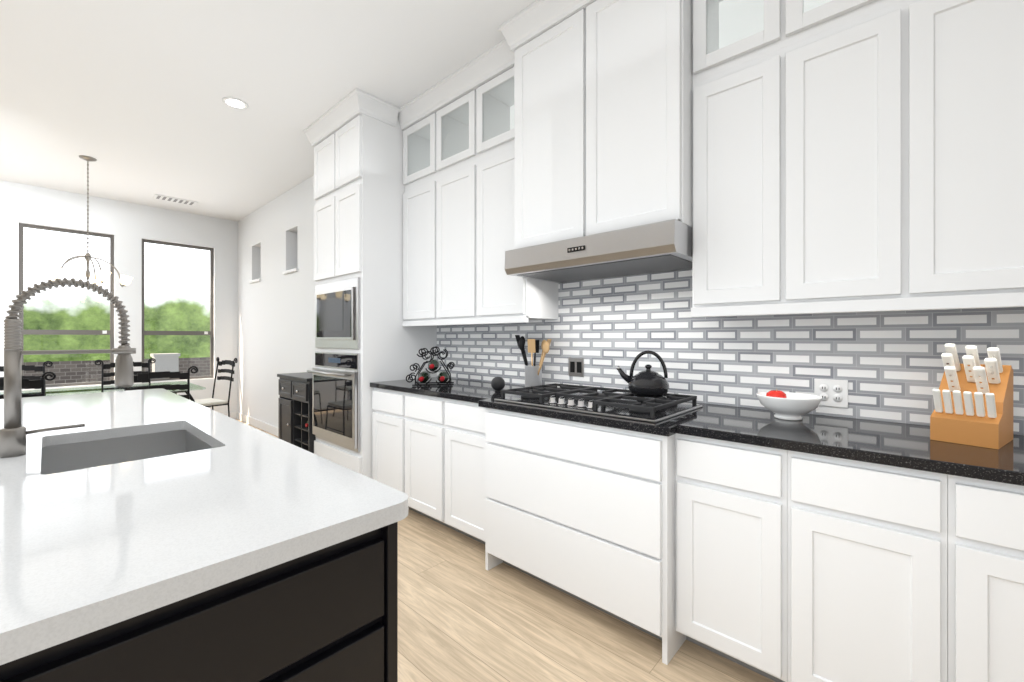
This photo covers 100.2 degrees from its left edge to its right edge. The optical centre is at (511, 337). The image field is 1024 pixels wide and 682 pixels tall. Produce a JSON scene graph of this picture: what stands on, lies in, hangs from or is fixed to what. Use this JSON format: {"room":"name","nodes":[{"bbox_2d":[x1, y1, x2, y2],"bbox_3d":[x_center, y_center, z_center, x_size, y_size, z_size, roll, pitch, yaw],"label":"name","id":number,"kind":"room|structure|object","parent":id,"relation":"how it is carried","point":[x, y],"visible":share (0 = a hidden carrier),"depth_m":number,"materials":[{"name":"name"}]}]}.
{"room":"kitchen","nodes":[
{"label":"kitchen","id":0,"kind":"room"},
{"bbox_2d":[0,180,237,413],"bbox_3d":[-6.598,-0.275,4.172,0.160,3.050,7.650,0,0,43],"label":"wall","id":1,"kind":"structure","parent":0,"point":[129,226],"depth_m":5.72,"materials":[{"name":"white paint"}]},
{"bbox_2d":[19,223,113,386],"bbox_3d":[-5.523,-0.375,5.337,0.075,1.950,0.820,0,0,43],"label":"window","id":2,"kind":"structure","parent":1,"relation":"in","point":[110,332],"depth_m":5.32,"materials":[{"name":"clear glass"}]},
{"bbox_2d":[142,239,213,380],"bbox_3d":[-4.782,-0.375,6.143,0.075,1.950,0.830,0,0,43],"label":"window","id":3,"kind":"structure","parent":1,"relation":"in","point":[193,332],"depth_m":6.17,"materials":[{"name":"clear glass"}]},
{"bbox_2d":[222,412,235,418],"bbox_3d":[-4.343,1.195,6.493,0.015,0.110,0.280,0,0,43],"label":"baseboard","id":4,"kind":"structure","parent":1,"relation":"attached to","point":[233,414],"depth_m":6.55,"materials":[{"name":"white wood"}]},
{"bbox_2d":[0,0,535,220],"bbox_3d":[-2.581,-1.840,0.444,11.200,0.080,8.000,0,0,43],"label":"ceiling","id":5,"kind":"structure","parent":0,"point":[129,95],"depth_m":2.99,"materials":[{"name":"white paint"}]},
{"bbox_2d":[45,155,132,286],"bbox_3d":[-4.227,-1.165,4.301,0.656,1.270,0.635,0,0,43],"label":"pendant chandelier","id":6,"kind":"object","parent":5,"relation":"hanging from","point":[52,274],"visible":0.96,"depth_m":4.27,"materials":[{"name":"silver metal"}]},
{"bbox_2d":[153,194,197,205],"bbox_3d":[-4.381,-1.794,5.577,0.200,0.011,0.440,0,0,43],"label":"ceiling vent","id":7,"kind":"object","parent":5,"relation":"in","point":[173,199],"visible":1,"depth_m":5.57,"materials":[{"name":"white metal"}]},
{"bbox_2d":[222,97,247,109],"bbox_3d":[-2.119,-1.796,3.280,0.170,0.006,0.170,0,0,43],"label":"recessed light","id":8,"kind":"object","parent":5,"relation":"in","point":[235,103],"visible":1,"depth_m":3.28,"materials":[{"name":"white plastic"}]},
{"bbox_2d":[238,175,315,426],"bbox_3d":[-2.695,-0.275,5.487,3.805,3.050,0.430,0,0,43],"label":"wall","id":9,"kind":"structure","parent":0,"point":[276,320],"depth_m":5.55,"materials":[{"name":"white paint"}]},
{"bbox_2d":[249,278,260,282],"bbox_3d":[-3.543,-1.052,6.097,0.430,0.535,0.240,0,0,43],"label":"window sill","id":10,"kind":"structure","parent":9,"relation":"in","point":[255,280],"depth_m":5.96,"materials":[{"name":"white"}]},
{"bbox_2d":[236,412,277,435],"bbox_3d":[-3.114,1.195,5.566,3.079,0.110,0.019,0,0,43],"label":"baseboard","id":11,"kind":"structure","parent":9,"relation":"attached to","point":[266,427],"depth_m":5.92,"materials":[{"name":"white wood"}]},
{"bbox_2d":[283,268,298,273],"bbox_3d":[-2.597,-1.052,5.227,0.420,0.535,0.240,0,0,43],"label":"window sill","id":12,"kind":"structure","parent":9,"relation":"in","point":[291,271],"depth_m":5.11,"materials":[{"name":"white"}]},
{"bbox_2d":[235,419,774,681],"bbox_3d":[-2.581,1.290,0.444,11.200,0.080,8.000,0,0,43],"label":"floor","id":13,"kind":"structure","parent":0,"point":[464,615],"depth_m":1.82,"materials":[{"name":"brown wood"}]},
{"bbox_2d":[0,361,52,394],"bbox_3d":[-4.895,0.743,4.202,0.529,1.000,0.533,0,0,43],"label":"chair","id":14,"kind":"object","parent":13,"relation":"on","point":[33,367],"visible":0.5,"depth_m":4.46,"materials":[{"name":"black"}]},
{"bbox_2d":[0,372,55,398],"bbox_3d":[-3.677,0.743,3.082,0.529,1.000,0.533,0,0,43],"label":"chair","id":15,"kind":"object","parent":13,"relation":"on","point":[33,383],"visible":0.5,"depth_m":3.04,"materials":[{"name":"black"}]},
{"bbox_2d":[0,381,204,401],"bbox_3d":[-3.981,0.872,3.973,1.040,0.748,1.700,0,0,43],"label":"dining table","id":16,"kind":"object","parent":13,"relation":"on","point":[78,390],"visible":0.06,"depth_m":4.21,"materials":[{"name":"black wood"}]},
{"bbox_2d":[94,358,155,390],"bbox_3d":[-4.319,0.743,4.828,0.529,1.000,0.533,0,0,43],"label":"chair","id":17,"kind":"object","parent":13,"relation":"on","point":[112,365],"visible":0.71,"depth_m":4.91,"materials":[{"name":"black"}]},
{"bbox_2d":[124,366,197,399],"bbox_3d":[-3.101,0.743,3.708,0.529,1.000,0.533,0,0,43],"label":"chair","id":18,"kind":"object","parent":13,"relation":"on","point":[152,375],"visible":0.35,"depth_m":3.57,"materials":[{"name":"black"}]},
{"bbox_2d":[0,524,397,681],"bbox_3d":[-1.640,0.811,1.474,2.872,0.879,1.070,0,0,43],"label":"kitchen island","id":19,"kind":"object","parent":13,"relation":"on","point":[331,615],"depth_m":0.71,"materials":[{"name":"black wood"}]},
{"bbox_2d":[0,388,407,667],"bbox_3d":[-1.643,0.352,1.466,2.895,0.036,1.114,0,0,43],"label":"island countertop","id":20,"kind":"structure","parent":19,"relation":"on","point":[89,549],"depth_m":0.82,"materials":[{"name":"white stone"}]},
{"bbox_2d":[0,278,135,457],"bbox_3d":[-1.339,0.076,1.306,0.058,0.517,0.290,0,0,43],"label":"faucet","id":21,"kind":"object","parent":20,"relation":"on","point":[13,432],"visible":1,"depth_m":1.23,"materials":[{"name":"silver metal"}]},
{"bbox_2d":[52,428,207,471],"bbox_3d":[-1.240,0.476,1.392,0.627,0.236,0.406,0,0,43],"label":"sink","id":22,"kind":"object","parent":20,"relation":"in","point":[121,445],"depth_m":1.60,"materials":[{"name":"grey metal"}]},
{"bbox_2d":[194,357,237,416],"bbox_3d":[-3.711,0.743,5.161,0.533,1.000,0.529,0,0,33],"label":"chair","id":23,"kind":"object","parent":13,"relation":"on","point":[212,402],"visible":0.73,"depth_m":5.25,"materials":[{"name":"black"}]},
{"bbox_2d":[277,372,315,452],"bbox_3d":[-1.884,0.800,4.095,0.713,0.900,0.482,0,0,43],"label":"wine cabinet","id":24,"kind":"object","parent":13,"relation":"on","point":[295,410],"visible":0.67,"depth_m":3.94,"materials":[{"name":"grey paint"}]},
{"bbox_2d":[303,88,436,478],"bbox_3d":[-1.215,-0.275,3.672,0.944,3.049,0.796,0,0,43],"label":"tall cabinet","id":25,"kind":"object","parent":13,"relation":"on","point":[364,337],"visible":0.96,"depth_m":3.33,"materials":[{"name":"white wood"}]},
{"bbox_2d":[372,388,403,491],"bbox_3d":[-0.694,0.812,3.313,0.432,0.876,0.619,0,0,43],"label":"base cabinet","id":26,"kind":"object","parent":13,"relation":"on","point":[388,405],"depth_m":3.08,"materials":[{"name":"white wood"}]},
{"bbox_2d":[404,392,443,524],"bbox_3d":[-0.376,0.812,3.020,0.433,0.876,0.619,0,0,43],"label":"base cabinet","id":27,"kind":"object","parent":13,"relation":"on","point":[423,414],"depth_m":2.79,"materials":[{"name":"white wood"}]},
{"bbox_2d":[444,398,479,541],"bbox_3d":[-0.057,0.812,2.727,0.432,0.876,0.619,0,0,43],"label":"base cabinet","id":28,"kind":"object","parent":13,"relation":"on","point":[461,418],"depth_m":2.53,"materials":[{"name":"white wood"}]},
{"bbox_2d":[480,407,675,664],"bbox_3d":[0.445,0.812,2.214,1.001,0.876,0.694,0,0,43],"label":"base cabinet","id":29,"kind":"object","parent":13,"relation":"on","point":[585,511],"depth_m":1.86,"materials":[{"name":"white wood"}]},
{"bbox_2d":[676,433,791,681],"bbox_3d":[0.979,0.812,1.775,0.377,0.876,0.619,0,0,43],"label":"base cabinet","id":30,"kind":"object","parent":13,"relation":"on","point":[777,565],"depth_m":1.53,"materials":[{"name":"white wood"}]},
{"bbox_2d":[792,451,955,681],"bbox_3d":[1.257,0.812,1.519,0.378,0.876,0.619,0,0,43],"label":"base cabinet","id":31,"kind":"object","parent":13,"relation":"on","point":[874,545],"depth_m":1.28,"materials":[{"name":"white wood"}]},
{"bbox_2d":[370,377,1023,485],"bbox_3d":[0.937,0.352,1.753,4.942,0.034,0.709,0,0,43],"label":"countertop","id":32,"kind":"structure","parent":31,"relation":"on","point":[909,446],"depth_m":1.53,"materials":[{"name":"black stone"}]},
{"bbox_2d":[406,346,454,385],"bbox_3d":[-0.577,0.198,3.043,0.331,0.272,0.301,0,0,-5],"label":"wine rack","id":33,"kind":"object","parent":32,"relation":"on","point":[444,376],"visible":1,"depth_m":2.99,"materials":[{"name":"black metal"}]},
{"bbox_2d":[491,377,504,391],"bbox_3d":[-0.087,0.288,2.675,0.090,0.093,0.090,0,0,43],"label":"ball ornament","id":34,"kind":"object","parent":32,"relation":"on","point":[497,384],"visible":1,"depth_m":2.64,"materials":[{"name":"grey paint"}]},
{"bbox_2d":[515,335,551,389],"bbox_3d":[0.147,0.157,2.814,0.316,0.354,0.171,0,0,43],"label":"utensil crock","id":35,"kind":"object","parent":32,"relation":"on","point":[533,375],"visible":0.85,"depth_m":2.77,"materials":[{"name":"white ceramic"}]},
{"bbox_2d":[494,383,702,422],"bbox_3d":[0.415,0.307,2.180,0.895,0.054,0.535,0,0,43],"label":"gas cooktop","id":36,"kind":"object","parent":32,"relation":"in","point":[592,400],"visible":0.92,"depth_m":2.04,"materials":[{"name":"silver metal"}]},
{"bbox_2d":[616,350,668,395],"bbox_3d":[0.656,0.171,2.132,0.246,0.218,0.196,0,0,43],"label":"kettle","id":37,"kind":"object","parent":36,"relation":"on","point":[647,382],"visible":1,"depth_m":2.07,"materials":[{"name":"black metal"}]},
{"bbox_2d":[756,389,821,420],"bbox_3d":[1.150,0.275,1.782,0.232,0.118,0.232,0,0,43],"label":"bowl","id":38,"kind":"object","parent":32,"relation":"on","point":[782,405],"visible":1,"depth_m":1.73,"materials":[{"name":"white ceramic"}]},
{"bbox_2d":[930,343,1012,449],"bbox_3d":[1.509,0.176,1.406,0.248,0.316,0.150,0,0,-33],"label":"knife block","id":39,"kind":"object","parent":32,"relation":"on","point":[973,399],"visible":1,"depth_m":1.36,"materials":[{"name":"brown wood"}]},
{"bbox_2d":[956,476,1023,681],"bbox_3d":[1.535,0.812,1.264,0.377,0.876,0.619,0,0,43],"label":"base cabinet","id":40,"kind":"object","parent":13,"relation":"on","point":[989,514],"depth_m":1.12,"materials":[{"name":"white wood"}]},
{"bbox_3d":[1.375,-0.275,1.935,6.995,3.050,0.150,0,0,43],"label":"wall","id":41,"kind":"structure","parent":0,"visible":0},
{"bbox_2d":[402,163,457,325],"bbox_3d":[-0.603,-0.688,3.412,0.431,1.133,0.349,0,0,43],"label":"upper cabinet","id":42,"kind":"object","parent":41,"relation":"attached to","point":[418,197],"depth_m":3.28,"materials":[{"name":"white wood"}]},
{"bbox_2d":[434,143,473,322],"bbox_3d":[-0.285,-0.696,3.120,0.431,1.148,0.349,0,0,43],"label":"upper cabinet","id":43,"kind":"object","parent":41,"relation":"attached to","point":[453,175],"depth_m":3.00,"materials":[{"name":"white wood"}]},
{"bbox_2d":[470,111,557,322],"bbox_3d":[0.032,-0.744,2.828,0.431,1.245,0.349,0,0,43],"label":"upper cabinet","id":44,"kind":"object","parent":41,"relation":"attached to","point":[499,297],"depth_m":2.73,"materials":[{"name":"white wood"}]},
{"bbox_2d":[498,0,691,248],"bbox_3d":[0.495,-1.147,2.293,1.095,1.304,0.510,0,0,43],"label":"upper cabinet","id":45,"kind":"object","parent":41,"relation":"attached to","point":[602,116],"visible":0.85,"depth_m":2.10,"materials":[{"name":"white wood"}]},
{"bbox_2d":[504,219,691,282],"bbox_3d":[0.490,-0.425,2.287,0.969,0.138,0.528,0,0,43],"label":"steel range hood","id":46,"kind":"object","parent":45,"relation":"attached to","point":[662,246],"visible":0.96,"depth_m":2.07,"materials":[{"name":"grey metal"}]},
{"bbox_2d":[437,269,1023,434],"bbox_3d":[1.174,-0.012,2.011,4.940,0.692,0.008,0,0,43],"label":"backsplash","id":47,"kind":"structure","parent":41,"relation":"attached to","point":[888,366],"depth_m":2.08,"materials":[{"name":"tile"}]},
{"bbox_2d":[568,358,583,376],"bbox_3d":[0.405,0.185,2.708,0.116,0.116,0.008,0,0,43],"label":"outlet","id":48,"kind":"object","parent":47,"relation":"attached to","point":[575,366],"visible":1,"depth_m":2.70,"materials":[{"name":"silver metal"}]},
{"bbox_2d":[814,379,847,407],"bbox_3d":[1.361,0.235,1.827,0.116,0.116,0.009,0,0,43],"label":"outlet","id":49,"kind":"object","parent":47,"relation":"attached to","point":[832,392],"visible":0.96,"depth_m":1.82,"materials":[{"name":"white plastic"}]},
{"bbox_2d":[691,20,802,315],"bbox_3d":[1.037,-0.661,1.904,0.350,1.078,0.349,0,0,43],"label":"upper cabinet","id":50,"kind":"object","parent":41,"relation":"attached to","point":[739,90],"depth_m":1.76,"materials":[{"name":"white wood"}]},
{"bbox_2d":[787,0,910,313],"bbox_3d":[1.295,-0.661,1.667,0.349,1.078,0.349,0,0,43],"label":"upper cabinet","id":51,"kind":"object","parent":41,"relation":"attached to","point":[848,156],"depth_m":1.52,"materials":[{"name":"white wood"}]},
{"bbox_2d":[911,0,1023,310],"bbox_3d":[1.552,-0.661,1.431,0.349,1.078,0.349,0,0,43],"label":"upper cabinet","id":52,"kind":"object","parent":41,"relation":"attached to","point":[967,56],"depth_m":1.33,"materials":[{"name":"white wood"}]},
{"label":"outside","id":53,"kind":"structure","parent":0,"visible":0},
{"bbox_2d":[24,227,209,383],"bbox_3d":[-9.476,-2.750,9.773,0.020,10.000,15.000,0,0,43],"label":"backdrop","id":54,"kind":"structure","parent":53,"point":[183,262],"depth_m":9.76,"materials":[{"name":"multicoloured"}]},
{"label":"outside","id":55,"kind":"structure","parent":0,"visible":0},
{"bbox_2d":[150,353,179,371],"bbox_3d":[-8.430,1.265,10.408,0.460,1.770,0.510,0,0,43],"label":"fence post","id":56,"kind":"object","parent":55,"point":[168,363],"depth_m":10.28,"materials":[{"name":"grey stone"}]}
]}

